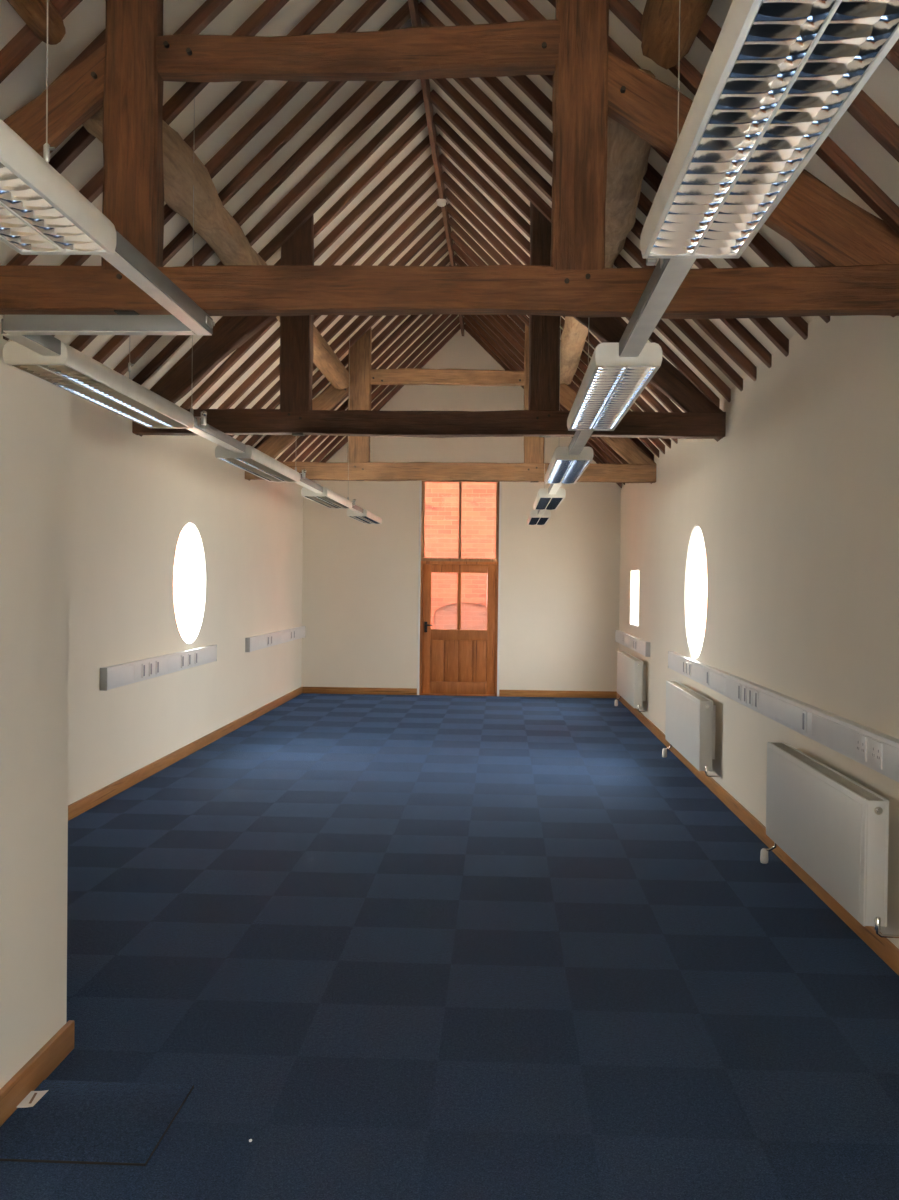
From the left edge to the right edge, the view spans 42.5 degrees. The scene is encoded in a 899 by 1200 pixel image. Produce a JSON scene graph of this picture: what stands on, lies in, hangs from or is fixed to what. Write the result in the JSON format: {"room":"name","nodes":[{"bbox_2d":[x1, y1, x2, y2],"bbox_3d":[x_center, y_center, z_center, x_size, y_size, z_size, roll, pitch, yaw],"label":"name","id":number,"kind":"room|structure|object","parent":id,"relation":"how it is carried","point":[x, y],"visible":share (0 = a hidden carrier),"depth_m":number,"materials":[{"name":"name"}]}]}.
{"room":"empty office","nodes":[
{"label":"empty office","id":0,"kind":"room"},
{"bbox_2d":[0,362,74,1126],"bbox_3d":[-2.201,0.467,0.602,1.475,2.300,6.992,1,1,3],"label":"wall","id":1,"kind":"structure","parent":0,"point":[35,413],"depth_m":3.73,"materials":[{"name":"beige paint"}]},
{"bbox_2d":[0,322,302,804],"bbox_3d":[-2.720,-0.080,7.169,0.160,3.440,20.400,1,1,3],"label":"wall","id":2,"kind":"structure","parent":0,"point":[132,496],"depth_m":10.10,"materials":[{"name":"beige paint"}]},
{"bbox_2d":[100,645,216,690],"bbox_3d":[-2.479,0.564,10.200,0.066,0.169,3.300,1,1,3],"label":"dado trunking","id":3,"kind":"object","parent":2,"relation":"attached to","point":[118,675],"visible":1,"depth_m":9.69,"materials":[{"name":"plastic"}]},
{"bbox_2d":[68,687,301,820],"bbox_3d":[-2.491,1.425,10.668,0.020,0.100,13.110,1,1,3],"label":"baseboard","id":4,"kind":"structure","parent":2,"relation":"attached to","point":[103,794],"depth_m":10.15,"materials":[{"name":"brown wood"}]},
{"bbox_2d":[173,522,205,644],"bbox_3d":[-2.485,-0.160,11.022,0.034,1.170,1.170,1,1,3],"label":"window","id":5,"kind":"structure","parent":2,"relation":"in","point":[192,524],"depth_m":11.49,"materials":[{"name":"white"}]},
{"bbox_2d":[245,626,304,651],"bbox_3d":[-2.249,0.496,15.303,0.066,0.169,3.796,1,1,3],"label":"dado trunking","id":6,"kind":"object","parent":2,"relation":"attached to","point":[253,643],"visible":1,"depth_m":14.78,"materials":[{"name":"plastic"}]},
{"bbox_2d":[132,202,725,441],"bbox_3d":[-0.177,-2.222,9.187,4.891,1.892,0.157,1,1,3],"label":"roof truss","id":7,"kind":"object","parent":2,"relation":"attached to","point":[701,418],"visible":0.63,"depth_m":9.14,"materials":[{"name":"brown wood"}]},
{"bbox_2d":[0,0,898,318],"bbox_3d":[-0.363,-2.170,5.080,4.939,1.867,0.153,1,1,3],"label":"roof truss","id":8,"kind":"object","parent":2,"relation":"attached to","point":[857,251],"visible":0.92,"depth_m":5.02,"materials":[{"name":"brown wood"}]},
{"bbox_2d":[82,108,266,264],"bbox_3d":[-1.512,-2.384,7.185,0.296,0.404,3.965,1,1,2],"label":"wooden brace","id":9,"kind":"object","parent":8,"relation":"attached to","point":[183,170],"visible":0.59,"depth_m":6.63,"materials":[{"name":"brown wood"}]},
{"bbox_2d":[0,693,898,1199],"bbox_3d":[-0.317,1.609,7.083,5.010,0.120,20.400,1,1,3],"label":"floor","id":10,"kind":"structure","parent":0,"point":[392,947],"depth_m":4.88,"materials":[{"name":"carpet"}]},
{"bbox_2d":[0,1080,193,1165],"bbox_3d":[-1.095,1.584,3.529,0.500,0.010,0.514,1,1,3],"label":"floor hatch","id":11,"kind":"object","parent":10,"relation":"on","point":[74,1122],"depth_m":3.49,"materials":[{"name":"carpet"}]},
{"bbox_2d":[0,0,898,461],"bbox_3d":[-0.267,-2.828,7.022,4.850,2.595,20.400,1,1,3],"label":"ceiling","id":12,"kind":"structure","parent":0,"point":[26,82],"depth_m":7.49,"materials":[{"name":"paint"}]},
{"bbox_2d":[7,0,65,44],"bbox_3d":[-1.762,-2.434,3.316,0.193,0.194,3.330,1,1,3],"label":"purlin","id":13,"kind":"object","parent":12,"relation":"attached to","point":[33,13],"visible":0.99,"depth_m":4.81,"materials":[{"name":"brown wood"}]},
{"bbox_2d":[0,0,82,82],"bbox_3d":[-1.572,-2.694,5.013,2.431,2.431,0.078,1,1,3],"label":"rafter","id":14,"kind":"object","parent":12,"relation":"attached to","point":[25,41],"visible":0.68,"depth_m":5.00,"materials":[{"name":"brown wood"}]},
{"bbox_2d":[0,0,115,254],"bbox_3d":[-0.977,-2.146,1.968,0.242,2.596,1.800,1,1,3],"label":"light","id":15,"kind":"object","parent":12,"relation":"hanging from","point":[42,213],"depth_m":2.61,"materials":[{"name":"white metal"}]},
{"bbox_2d":[100,231,214,334],"bbox_3d":[-0.855,-0.926,3.420,0.068,0.057,1.080,1,1,3],"label":"track","id":16,"kind":"object","parent":15,"relation":"attached to","point":[127,259],"visible":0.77,"depth_m":3.37,"materials":[{"name":"metal"}]},
{"bbox_2d":[3,315,195,334],"bbox_3d":[-1.192,-0.938,3.946,0.648,0.057,0.060,1,1,3],"label":"track","id":17,"kind":"object","parent":16,"relation":"attached to","point":[12,324],"visible":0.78,"depth_m":3.92,"materials":[{"name":"metal"}]},
{"bbox_2d":[3,341,193,428],"bbox_3d":[-1.509,-1.869,5.239,0.242,1.940,1.800,1,1,3],"label":"light","id":18,"kind":"object","parent":12,"relation":"hanging from","point":[73,371],"depth_m":4.93,"materials":[{"name":"white metal"}]},
{"bbox_2d":[1,319,60,355],"bbox_3d":[-1.503,-0.944,4.170,0.072,0.057,0.360,1,1,3],"label":"track","id":19,"kind":"object","parent":18,"relation":"attached to","point":[45,345],"visible":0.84,"depth_m":4.19,"materials":[{"name":"metal"}]},
{"bbox_2d":[49,0,232,173],"bbox_3d":[-1.532,-2.708,5.910,2.433,2.428,0.078,1,1,3],"label":"rafter","id":20,"kind":"object","parent":12,"relation":"attached to","point":[209,10],"visible":0.3,"depth_m":5.89,"materials":[{"name":"brown wood"}]},
{"bbox_2d":[6,0,288,265],"bbox_3d":[-1.517,-2.718,6.344,2.432,2.432,0.081,1,1,3],"label":"rafter","id":21,"kind":"object","parent":12,"relation":"attached to","point":[268,9],"visible":0.35,"depth_m":6.31,"materials":[{"name":"brown wood"}]},
{"bbox_2d":[3,0,343,340],"bbox_3d":[-1.492,-2.718,6.800,2.431,2.431,0.078,1,1,3],"label":"rafter","id":22,"kind":"object","parent":12,"relation":"attached to","point":[323,9],"visible":0.32,"depth_m":6.76,"materials":[{"name":"brown wood"}]},
{"bbox_2d":[190,97,206,425],"bbox_3d":[-1.386,-1.900,6.359,0.134,1.878,0.080,1,1,3],"label":"cable","id":23,"kind":"object","parent":12,"relation":"hanging from","point":[203,417],"visible":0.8,"depth_m":6.37,"materials":[{"name":"metal"}]},
{"bbox_2d":[187,416,245,452],"bbox_3d":[-1.402,-0.980,6.863,0.072,0.057,1.430,1,1,3],"label":"track","id":24,"kind":"object","parent":23,"relation":"attached to","point":[207,431],"visible":0.56,"depth_m":6.91,"materials":[{"name":"metal"}]},
{"bbox_2d":[215,445,299,481],"bbox_3d":[-1.374,-0.985,8.478,0.250,0.087,1.800,1,1,3],"label":"light","id":25,"kind":"object","parent":24,"relation":"attached to","point":[254,461],"visible":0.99,"depth_m":8.15,"materials":[{"name":"white metal"}]},
{"bbox_2d":[51,0,386,336],"bbox_3d":[-1.478,-2.730,7.237,2.433,2.429,0.076,1,1,3],"label":"rafter","id":26,"kind":"object","parent":12,"relation":"attached to","point":[290,89],"visible":0.36,"depth_m":7.19,"materials":[{"name":"brown wood"}]},
{"bbox_2d":[93,81,382,363],"bbox_3d":[-1.437,-2.742,8.129,2.432,2.432,0.081,1,1,3],"label":"rafter","id":27,"kind":"object","parent":12,"relation":"attached to","point":[368,87],"visible":0.51,"depth_m":8.09,"materials":[{"name":"brown wood"}]},
{"bbox_2d":[69,1,410,351],"bbox_3d":[-1.452,-2.732,7.686,2.433,2.428,0.078,1,1,3],"label":"rafter","id":28,"kind":"object","parent":12,"relation":"attached to","point":[402,15],"visible":0.48,"depth_m":7.64,"materials":[{"name":"brown wood"}]},
{"bbox_2d":[113,80,415,374],"bbox_3d":[-1.412,-2.741,8.567,2.431,2.431,0.078,1,1,3],"label":"rafter","id":29,"kind":"object","parent":12,"relation":"attached to","point":[391,97],"visible":0.6,"depth_m":8.52,"materials":[{"name":"brown wood"}]},
{"bbox_2d":[132,89,423,384],"bbox_3d":[-1.398,-2.753,9.017,2.433,2.429,0.076,1,1,2],"label":"rafter","id":30,"kind":"object","parent":12,"relation":"attached to","point":[417,100],"visible":0.61,"depth_m":8.97,"materials":[{"name":"brown wood"}]},
{"bbox_2d":[150,113,426,389],"bbox_3d":[-1.372,-2.755,9.463,2.433,2.428,0.078,1,1,3],"label":"rafter","id":31,"kind":"object","parent":12,"relation":"attached to","point":[420,124],"visible":0.52,"depth_m":9.40,"materials":[{"name":"brown wood"}]},
{"bbox_2d":[180,154,433,408],"bbox_3d":[-1.331,-2.765,10.348,2.431,2.431,0.078,1,1,3],"label":"rafter","id":32,"kind":"object","parent":12,"relation":"attached to","point":[428,163],"visible":0.61,"depth_m":10.30,"materials":[{"name":"brown wood"}]},
{"bbox_2d":[198,172,435,408],"bbox_3d":[-1.318,-2.777,10.788,2.433,2.429,0.076,1,1,3],"label":"rafter","id":33,"kind":"object","parent":12,"relation":"attached to","point":[368,244],"visible":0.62,"depth_m":10.74,"materials":[{"name":"brown wood"}]},
{"bbox_2d":[217,188,438,408],"bbox_3d":[-1.292,-2.779,11.243,2.433,2.428,0.078,1,1,3],"label":"rafter","id":34,"kind":"object","parent":12,"relation":"attached to","point":[434,196],"visible":0.52,"depth_m":11.19,"materials":[{"name":"brown wood"}]},
{"bbox_2d":[229,217,443,436],"bbox_3d":[-1.251,-2.789,12.127,2.431,2.431,0.078,1,1,3],"label":"rafter","id":35,"kind":"object","parent":12,"relation":"attached to","point":[439,225],"visible":0.39,"depth_m":12.08,"materials":[{"name":"brown wood"}]},
{"bbox_2d":[234,206,441,408],"bbox_3d":[-1.276,-2.789,11.683,2.432,2.432,0.081,1,1,3],"label":"rafter","id":36,"kind":"object","parent":12,"relation":"attached to","point":[433,215],"visible":0.47,"depth_m":11.65,"materials":[{"name":"brown wood"}]},
{"bbox_2d":[236,230,445,441],"bbox_3d":[-1.237,-2.801,12.575,2.433,2.429,0.076,1,1,3],"label":"rafter","id":37,"kind":"object","parent":12,"relation":"attached to","point":[359,320],"visible":0.33,"depth_m":12.54,"materials":[{"name":"brown wood"}]},
{"bbox_2d":[245,242,447,445],"bbox_3d":[-1.211,-2.803,13.019,2.433,2.428,0.078,1,1,3],"label":"rafter","id":38,"kind":"object","parent":12,"relation":"attached to","point":[443,250],"visible":0.34,"depth_m":12.98,"materials":[{"name":"brown wood"}]},
{"bbox_2d":[347,349,355,505],"bbox_3d":[-1.093,-1.986,12.862,0.134,1.878,0.080,1,1,3],"label":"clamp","id":39,"kind":"object","parent":12,"relation":"hanging from","point":[354,500],"visible":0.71,"depth_m":12.87,"materials":[{"name":"metal"}]},
{"bbox_2d":[350,503,362,513],"bbox_3d":[-1.110,-1.066,13.341,0.072,0.057,1.380,1,1,3],"label":"track","id":40,"kind":"object","parent":39,"relation":"attached to","point":[357,509],"visible":0.53,"depth_m":13.54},
{"bbox_2d":[301,487,351,508],"bbox_3d":[-1.226,-1.029,11.755,0.250,0.087,1.800,1,1,3],"label":"light","id":41,"kind":"object","parent":40,"relation":"attached to","point":[328,498],"visible":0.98,"depth_m":11.40,"materials":[{"name":"white metal"}]},
{"bbox_2d":[254,254,449,448],"bbox_3d":[-1.196,-2.812,13.465,2.432,2.432,0.081,1,1,2],"label":"rafter","id":42,"kind":"object","parent":12,"relation":"attached to","point":[446,260],"visible":0.26,"depth_m":13.44,"materials":[{"name":"brown wood"}]},
{"bbox_2d":[277,315,429,461],"bbox_3d":[-1.131,-2.826,14.800,2.433,2.428,0.078,1,1,3],"label":"rafter","id":43,"kind":"object","parent":12,"relation":"attached to","point":[405,335],"visible":0.42,"depth_m":14.76,"materials":[{"name":"brown wood"}]},
{"bbox_2d":[285,315,439,461],"bbox_3d":[-1.116,-2.836,15.237,2.432,2.432,0.081,1,1,2],"label":"rafter","id":44,"kind":"object","parent":12,"relation":"attached to","point":[414,336],"visible":0.35,"depth_m":15.18,"materials":[{"name":"brown wood"}]},
{"bbox_2d":[314,135,429,261],"bbox_3d":[-1.357,-2.765,9.905,2.432,2.432,0.081,1,1,3],"label":"rafter","id":45,"kind":"object","parent":12,"relation":"attached to","point":[421,148],"visible":0.42,"depth_m":9.83,"materials":[{"name":"brown wood"}]},
{"bbox_2d":[294,314,450,461],"bbox_3d":[-1.091,-2.836,15.683,2.431,2.431,0.078,1,1,3],"label":"rafter","id":46,"kind":"object","parent":12,"relation":"attached to","point":[443,317],"visible":0.46,"depth_m":15.63,"materials":[{"name":"brown wood"}]},
{"bbox_2d":[304,315,457,461],"bbox_3d":[-1.077,-2.848,16.130,2.433,2.429,0.076,1,1,3],"label":"rafter","id":47,"kind":"object","parent":12,"relation":"attached to","point":[451,318],"visible":0.5,"depth_m":16.08,"materials":[{"name":"brown wood"}]},
{"bbox_2d":[312,316,459,461],"bbox_3d":[-1.051,-2.850,16.578,2.433,2.428,0.078,1,1,3],"label":"rafter","id":48,"kind":"object","parent":12,"relation":"attached to","point":[455,322],"visible":0.53,"depth_m":16.53,"materials":[{"name":"brown wood"}]},
{"bbox_2d":[320,324,460,461],"bbox_3d":[-1.036,-2.860,17.020,2.432,2.432,0.081,1,1,3],"label":"rafter","id":49,"kind":"object","parent":12,"relation":"attached to","point":[444,341],"visible":0.48,"depth_m":16.97,"materials":[{"name":"brown wood"}]},
{"bbox_2d":[408,0,463,335],"bbox_3d":[-0.142,-3.885,9.515,0.048,0.212,15.100,1,1,3],"label":"board","id":50,"kind":"object","parent":12,"relation":"attached to","point":[413,4],"visible":0.57,"depth_m":9.72,"materials":[{"name":"brown wood"}]},
{"bbox_2d":[439,154,529,254],"bbox_3d":[1.096,-2.742,10.242,2.432,2.432,0.081,1,1,3],"label":"rafter","id":51,"kind":"object","parent":12,"relation":"attached to","point":[488,206],"visible":0.31,"depth_m":10.24,"materials":[{"name":"brown wood"}]},
{"bbox_2d":[436,134,627,326],"bbox_3d":[1.071,-2.732,9.790,2.433,2.428,0.078,1,1,3],"label":"rafter","id":52,"kind":"object","parent":12,"relation":"attached to","point":[441,142],"visible":0.31,"depth_m":9.79,"materials":[{"name":"brown wood"}]},
{"bbox_2d":[463,315,615,463],"bbox_3d":[1.351,-2.813,16.016,2.431,2.431,0.078,1,1,3],"label":"rafter","id":53,"kind":"object","parent":12,"relation":"attached to","point":[468,318],"visible":0.24,"depth_m":16.00,"materials":[{"name":"brown wood"}]},
{"bbox_2d":[470,315,621,463],"bbox_3d":[1.337,-2.813,15.573,2.432,2.432,0.081,1,1,3],"label":"rafter","id":54,"kind":"object","parent":12,"relation":"attached to","point":[483,326],"visible":0.3,"depth_m":15.56,"materials":[{"name":"brown wood"}]},
{"bbox_2d":[444,188,667,411],"bbox_3d":[1.137,-2.754,11.126,2.433,2.429,0.076,1,1,3],"label":"rafter","id":55,"kind":"object","parent":12,"relation":"attached to","point":[449,195],"visible":0.39,"depth_m":11.12,"materials":[{"name":"brown wood"}]},
{"bbox_2d":[451,230,664,453],"bbox_3d":[1.191,-2.766,12.457,2.431,2.431,0.078,1,1,3],"label":"rafter","id":56,"kind":"object","parent":12,"relation":"attached to","point":[470,253],"visible":0.23,"depth_m":12.46,"materials":[{"name":"brown wood"}]},
{"bbox_2d":[449,217,670,448],"bbox_3d":[1.176,-2.766,12.017,2.432,2.432,0.081,1,1,2],"label":"rafter","id":57,"kind":"object","parent":12,"relation":"attached to","point":[584,357],"visible":0.21,"depth_m":12.01,"materials":[{"name":"brown wood"}]},
{"bbox_2d":[442,171,681,411],"bbox_3d":[1.111,-2.742,10.685,2.431,2.431,0.078,1,1,2],"label":"rafter","id":58,"kind":"object","parent":12,"relation":"attached to","point":[459,192],"visible":0.43,"depth_m":10.67,"materials":[{"name":"brown wood"}]},
{"bbox_2d":[447,203,677,443],"bbox_3d":[1.151,-2.756,11.568,2.433,2.428,0.078,1,1,3],"label":"rafter","id":59,"kind":"object","parent":12,"relation":"attached to","point":[451,211],"visible":0.34,"depth_m":11.56,"materials":[{"name":"brown wood"}]},
{"bbox_2d":[560,316,587,384],"bbox_3d":[1.194,-2.518,11.155,0.256,0.242,3.900,1,1,3],"label":"purlin","id":60,"kind":"object","parent":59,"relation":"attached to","point":[574,334],"visible":0.59,"depth_m":11.10,"materials":[{"name":"brown wood"}]},
{"bbox_2d":[433,113,719,407],"bbox_3d":[1.057,-2.730,9.358,2.433,2.429,0.076,1,1,3],"label":"rafter","id":61,"kind":"object","parent":12,"relation":"attached to","point":[504,188],"visible":0.47,"depth_m":9.34,"materials":[{"name":"brown wood"}]},
{"bbox_2d":[430,90,730,401],"bbox_3d":[1.031,-2.719,8.909,2.431,2.431,0.078,1,1,3],"label":"rafter","id":62,"kind":"object","parent":12,"relation":"attached to","point":[438,102],"visible":0.67,"depth_m":8.89,"materials":[{"name":"brown wood"}]},
{"bbox_2d":[432,78,742,390],"bbox_3d":[1.016,-2.718,8.459,2.432,2.432,0.081,1,1,3],"label":"rafter","id":63,"kind":"object","parent":12,"relation":"attached to","point":[444,84],"visible":0.53,"depth_m":8.45,"materials":[{"name":"brown wood"}]},
{"bbox_2d":[588,329,588,364],"bbox_3d":[0.733,-1.892,6.264,0.134,1.912,0.080,1,1,3],"label":"cable","id":64,"kind":"object","parent":12,"relation":"hanging from","point":[588,329],"visible":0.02,"depth_m":6.28,"materials":[{"name":"metal"}]},
{"bbox_2d":[568,431,592,454],"bbox_3d":[0.771,-0.954,6.755,0.072,0.057,1.410,1,1,3],"label":"track","id":65,"kind":"object","parent":64,"relation":"attached to","point":[580,438],"visible":0.56,"depth_m":6.85,"materials":[{"name":"metal"}]},
{"bbox_2d":[544,446,592,483],"bbox_3d":[0.844,-0.959,8.358,0.250,0.087,1.800,1,1,3],"label":"light","id":66,"kind":"object","parent":65,"relation":"attached to","point":[563,468],"visible":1,"depth_m":7.92,"materials":[{"name":"white metal"}]},
{"bbox_2d":[567,343,662,430],"bbox_3d":[0.699,-0.916,5.152,0.250,0.087,1.800,1,1,3],"label":"light","id":67,"kind":"object","parent":65,"relation":"attached to","point":[611,383],"visible":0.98,"depth_m":4.72,"materials":[{"name":"white metal"}]},
{"bbox_2d":[418,2,771,367],"bbox_3d":[0.977,-2.707,7.569,2.433,2.429,0.076,1,1,3],"label":"rafter","id":68,"kind":"object","parent":12,"relation":"attached to","point":[501,91],"visible":0.34,"depth_m":7.55,"materials":[{"name":"brown wood"}]},
{"bbox_2d":[453,78,756,381],"bbox_3d":[0.991,-2.708,8.017,2.433,2.428,0.078,1,1,3],"label":"rafter","id":69,"kind":"object","parent":12,"relation":"attached to","point":[467,84],"visible":0.54,"depth_m":8.00,"materials":[{"name":"brown wood"}]},
{"bbox_2d":[431,0,788,356],"bbox_3d":[0.950,-2.695,7.127,2.431,2.431,0.078,1,1,3],"label":"rafter","id":70,"kind":"object","parent":12,"relation":"attached to","point":[447,7],"visible":0.27,"depth_m":7.10,"materials":[{"name":"brown wood"}]},
{"bbox_2d":[605,69,654,267],"bbox_3d":[0.987,-2.386,7.071,0.338,0.473,3.975,1,1,6],"label":"wooden brace","id":71,"kind":"object","parent":12,"relation":"attached to","point":[628,153],"visible":0.42,"depth_m":5.98,"materials":[{"name":"brown wood"}]},
{"bbox_2d":[467,0,807,339],"bbox_3d":[0.935,-2.695,6.679,2.432,2.432,0.081,1,1,3],"label":"rafter","id":72,"kind":"object","parent":12,"relation":"attached to","point":[484,8],"visible":0.21,"depth_m":6.65,"materials":[{"name":"brown wood"}]},
{"bbox_2d":[609,0,702,94],"bbox_3d":[0.870,-2.671,5.351,2.431,2.431,0.078,1,1,3],"label":"rafter","id":73,"kind":"object","parent":12,"relation":"attached to","point":[623,10],"visible":0.2,"depth_m":5.32,"materials":[{"name":"brown wood"}]},
{"bbox_2d":[646,0,679,267],"bbox_3d":[0.589,-1.849,3.067,0.134,1.912,0.080,1,1,3],"label":"cable","id":74,"kind":"object","parent":12,"relation":"hanging from","point":[649,261],"visible":0.1,"depth_m":3.09,"materials":[{"name":"metal"}]},
{"bbox_2d":[619,258,696,356],"bbox_3d":[0.627,-0.912,3.554,0.072,0.057,1.400,1,1,3],"label":"track","id":75,"kind":"object","parent":74,"relation":"attached to","point":[663,284],"visible":0.56,"depth_m":3.46,"materials":[{"name":"metal"}]},
{"bbox_2d":[640,0,898,257],"bbox_3d":[0.555,-0.873,1.956,0.250,0.087,1.800,1,1,3],"label":"light","id":76,"kind":"object","parent":75,"relation":"attached to","point":[779,76],"visible":1,"depth_m":2.01,"materials":[{"name":"metal"}]},
{"bbox_2d":[505,0,829,322],"bbox_3d":[0.910,-2.685,6.232,2.433,2.428,0.078,1,1,3],"label":"rafter","id":77,"kind":"object","parent":12,"relation":"attached to","point":[525,9],"visible":0.12,"depth_m":6.20,"materials":[{"name":"brown wood"}]},
{"bbox_2d":[640,0,712,69],"bbox_3d":[0.854,-2.378,3.213,0.314,0.314,3.360,1,1,3],"label":"purlin","id":78,"kind":"object","parent":12,"relation":"attached to","point":[659,29],"visible":0.99,"depth_m":4.62,"materials":[{"name":"brown wood"}]},
{"bbox_2d":[548,0,822,266],"bbox_3d":[0.897,-2.683,5.797,2.433,2.429,0.076,1,1,3],"label":"rafter","id":79,"kind":"object","parent":12,"relation":"attached to","point":[614,48],"visible":0.08,"depth_m":5.76,"materials":[{"name":"brown wood"}]},
{"bbox_2d":[696,15,898,235],"bbox_3d":[0.856,-2.671,4.911,2.432,2.432,0.081,1,1,3],"label":"rafter","id":80,"kind":"object","parent":12,"relation":"attached to","point":[709,31],"visible":0.47,"depth_m":4.85,"materials":[{"name":"brown wood"}]},
{"bbox_2d":[847,90,898,161],"bbox_3d":[0.831,-2.661,4.457,2.433,2.428,0.078,1,1,3],"label":"rafter","id":81,"kind":"object","parent":12,"relation":"attached to","point":[863,109],"visible":0.32,"depth_m":4.39,"materials":[{"name":"brown wood"}]},
{"bbox_3d":[1.023,-1.977,12.707,0.134,1.911,0.080,1,1,3],"label":"clamp","id":82,"kind":"object","parent":12,"relation":"hanging from","visible":0},
{"bbox_2d":[538,510,545,514],"bbox_3d":[1.061,-1.040,13.183,0.072,0.057,1.380,1,1,3],"label":"track","id":83,"kind":"object","parent":82,"relation":"attached to","point":[540,512],"visible":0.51,"depth_m":13.41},
{"bbox_2d":[533,488,565,509],"bbox_3d":[0.989,-1.002,11.595,0.250,0.087,1.800,1,1,3],"label":"light","id":84,"kind":"object","parent":83,"relation":"attached to","point":[543,501],"visible":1,"depth_m":11.05,"materials":[{"name":"white metal"}]},
{"bbox_2d":[301,329,620,695],"bbox_3d":[0.171,-1.305,17.154,4.690,5.680,0.160,1,1,3],"label":"wall","id":85,"kind":"structure","parent":0,"point":[560,580],"depth_m":17.06,"materials":[{"name":"beige paint"}]},
{"bbox_2d":[302,687,416,694],"bbox_3d":[-1.335,1.348,17.167,1.705,0.100,0.020,1,1,3],"label":"baseboard","id":86,"kind":"structure","parent":85,"relation":"attached to","point":[311,690],"depth_m":17.16,"materials":[{"name":"brown wood"}]},
{"bbox_2d":[419,561,498,695],"bbox_3d":[0.139,0.423,17.124,1.150,1.985,0.148,1,1,3],"label":"door","id":87,"kind":"structure","parent":85,"relation":"in","point":[458,662],"depth_m":17.12,"materials":[{"name":"brown wood"}]},
{"bbox_2d":[421,481,498,561],"bbox_3d":[0.158,-1.187,17.131,1.150,1.235,0.070,1,1,3],"label":"window","id":88,"kind":"structure","parent":85,"relation":"in","point":[496,559],"depth_m":17.10,"materials":[{"name":"brown wood"}]},
{"bbox_2d":[497,482,501,695],"bbox_3d":[0.735,-0.187,17.057,0.032,3.220,0.012,1,1,3],"label":"trim","id":89,"kind":"structure","parent":85,"relation":"attached to","point":[500,483],"depth_m":17.05,"materials":[{"name":"paint"}]},
{"bbox_2d":[499,690,616,697],"bbox_3d":[1.597,1.383,17.035,1.725,0.100,0.020,1,1,3],"label":"baseboard","id":90,"kind":"structure","parent":85,"relation":"attached to","point":[503,693],"depth_m":17.02,"materials":[{"name":"brown wood"}]},
{"bbox_2d":[619,315,898,948],"bbox_3d":[2.124,-0.022,6.952,0.160,3.440,20.400,1,1,3],"label":"wall","id":91,"kind":"structure","parent":0,"point":[795,509],"depth_m":7.01,"materials":[{"name":"beige paint"}]},
{"bbox_2d":[245,324,656,483],"bbox_3d":[0.002,-2.263,13.234,4.897,1.831,0.159,1,1,3],"label":"roof truss","id":92,"kind":"object","parent":91,"relation":"attached to","point":[641,468],"visible":0.72,"depth_m":13.19,"materials":[{"name":"brown wood"}]},
{"bbox_2d":[276,316,350,388],"bbox_3d":[-1.342,-2.509,11.270,0.230,0.262,3.902,1,1,3],"label":"purlin","id":93,"kind":"object","parent":92,"relation":"attached to","point":[325,359],"visible":0.48,"depth_m":12.03,"materials":[{"name":"brown wood"}]},
{"bbox_2d":[614,651,648,711],"bbox_3d":[2.272,1.070,14.524,0.199,0.739,2.056,1,1,3],"label":"radiator","id":94,"kind":"object","parent":91,"relation":"attached to","point":[631,671],"visible":1,"depth_m":13.86,"materials":[{"name":"metal"}]},
{"bbox_2d":[615,630,649,656],"bbox_3d":[2.376,0.550,15.205,0.066,0.169,3.576,1,1,3],"label":"dado trunking","id":95,"kind":"object","parent":91,"relation":"attached to","point":[641,646],"visible":1,"depth_m":14.64,"materials":[{"name":"plastic"}]},
{"bbox_2d":[662,681,720,776],"bbox_3d":[2.067,1.138,9.984,0.199,0.724,1.926,1,1,3],"label":"radiator","id":96,"kind":"object","parent":91,"relation":"attached to","point":[690,726],"visible":1,"depth_m":9.47,"materials":[{"name":"metal"}]},
{"bbox_2d":[668,681,708,700],"bbox_3d":[2.051,0.785,9.984,0.073,0.012,1.862,1,1,3],"label":"grille","id":97,"kind":"object","parent":96,"relation":"attached to","point":[682,690],"depth_m":9.92,"materials":[{"name":"metal"}]},
{"bbox_2d":[685,525,699,658],"bbox_3d":[2.223,-0.068,10.350,0.034,1.200,1.200,1,1,3],"label":"window","id":98,"kind":"structure","parent":91,"relation":"in","point":[697,527],"depth_m":10.84,"materials":[{"name":"white glass"}]},
{"bbox_2d":[617,693,898,975],"bbox_3d":[2.017,1.527,6.977,0.020,0.100,20.080,1,1,3],"label":"baseboard","id":99,"kind":"structure","parent":91,"relation":"attached to","point":[884,948],"depth_m":6.90,"materials":[{"name":"brown wood"}]},
{"bbox_2d":[668,651,898,781],"bbox_3d":[1.928,0.682,5.268,0.066,0.169,12.680,1,1,3],"label":"dado trunking","id":100,"kind":"object","parent":91,"relation":"attached to","point":[878,751],"visible":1,"depth_m":6.34,"materials":[{"name":"plastic"}]},
{"bbox_2d":[760,742,898,937],"bbox_3d":[1.881,1.198,5.849,0.199,0.714,1.886,1,1,3],"label":"radiator","id":101,"kind":"object","parent":91,"relation":"attached to","point":[835,828],"visible":1,"depth_m":5.43,"materials":[{"name":"metal"}]},
{"bbox_2d":[770,742,884,800],"bbox_3d":[1.865,0.851,5.849,0.073,0.012,1.822,1,1,3],"label":"grille","id":102,"kind":"object","parent":101,"relation":"attached to","point":[843,785],"depth_m":5.66,"materials":[{"name":"metal"}]},
{"label":"outside","id":103,"kind":"structure","parent":0,"visible":0},
{"bbox_3d":[0.429,1.767,10.015,36.000,0.200,60.000,1,1,3],"label":"ground","id":104,"kind":"structure","parent":103,"visible":0},
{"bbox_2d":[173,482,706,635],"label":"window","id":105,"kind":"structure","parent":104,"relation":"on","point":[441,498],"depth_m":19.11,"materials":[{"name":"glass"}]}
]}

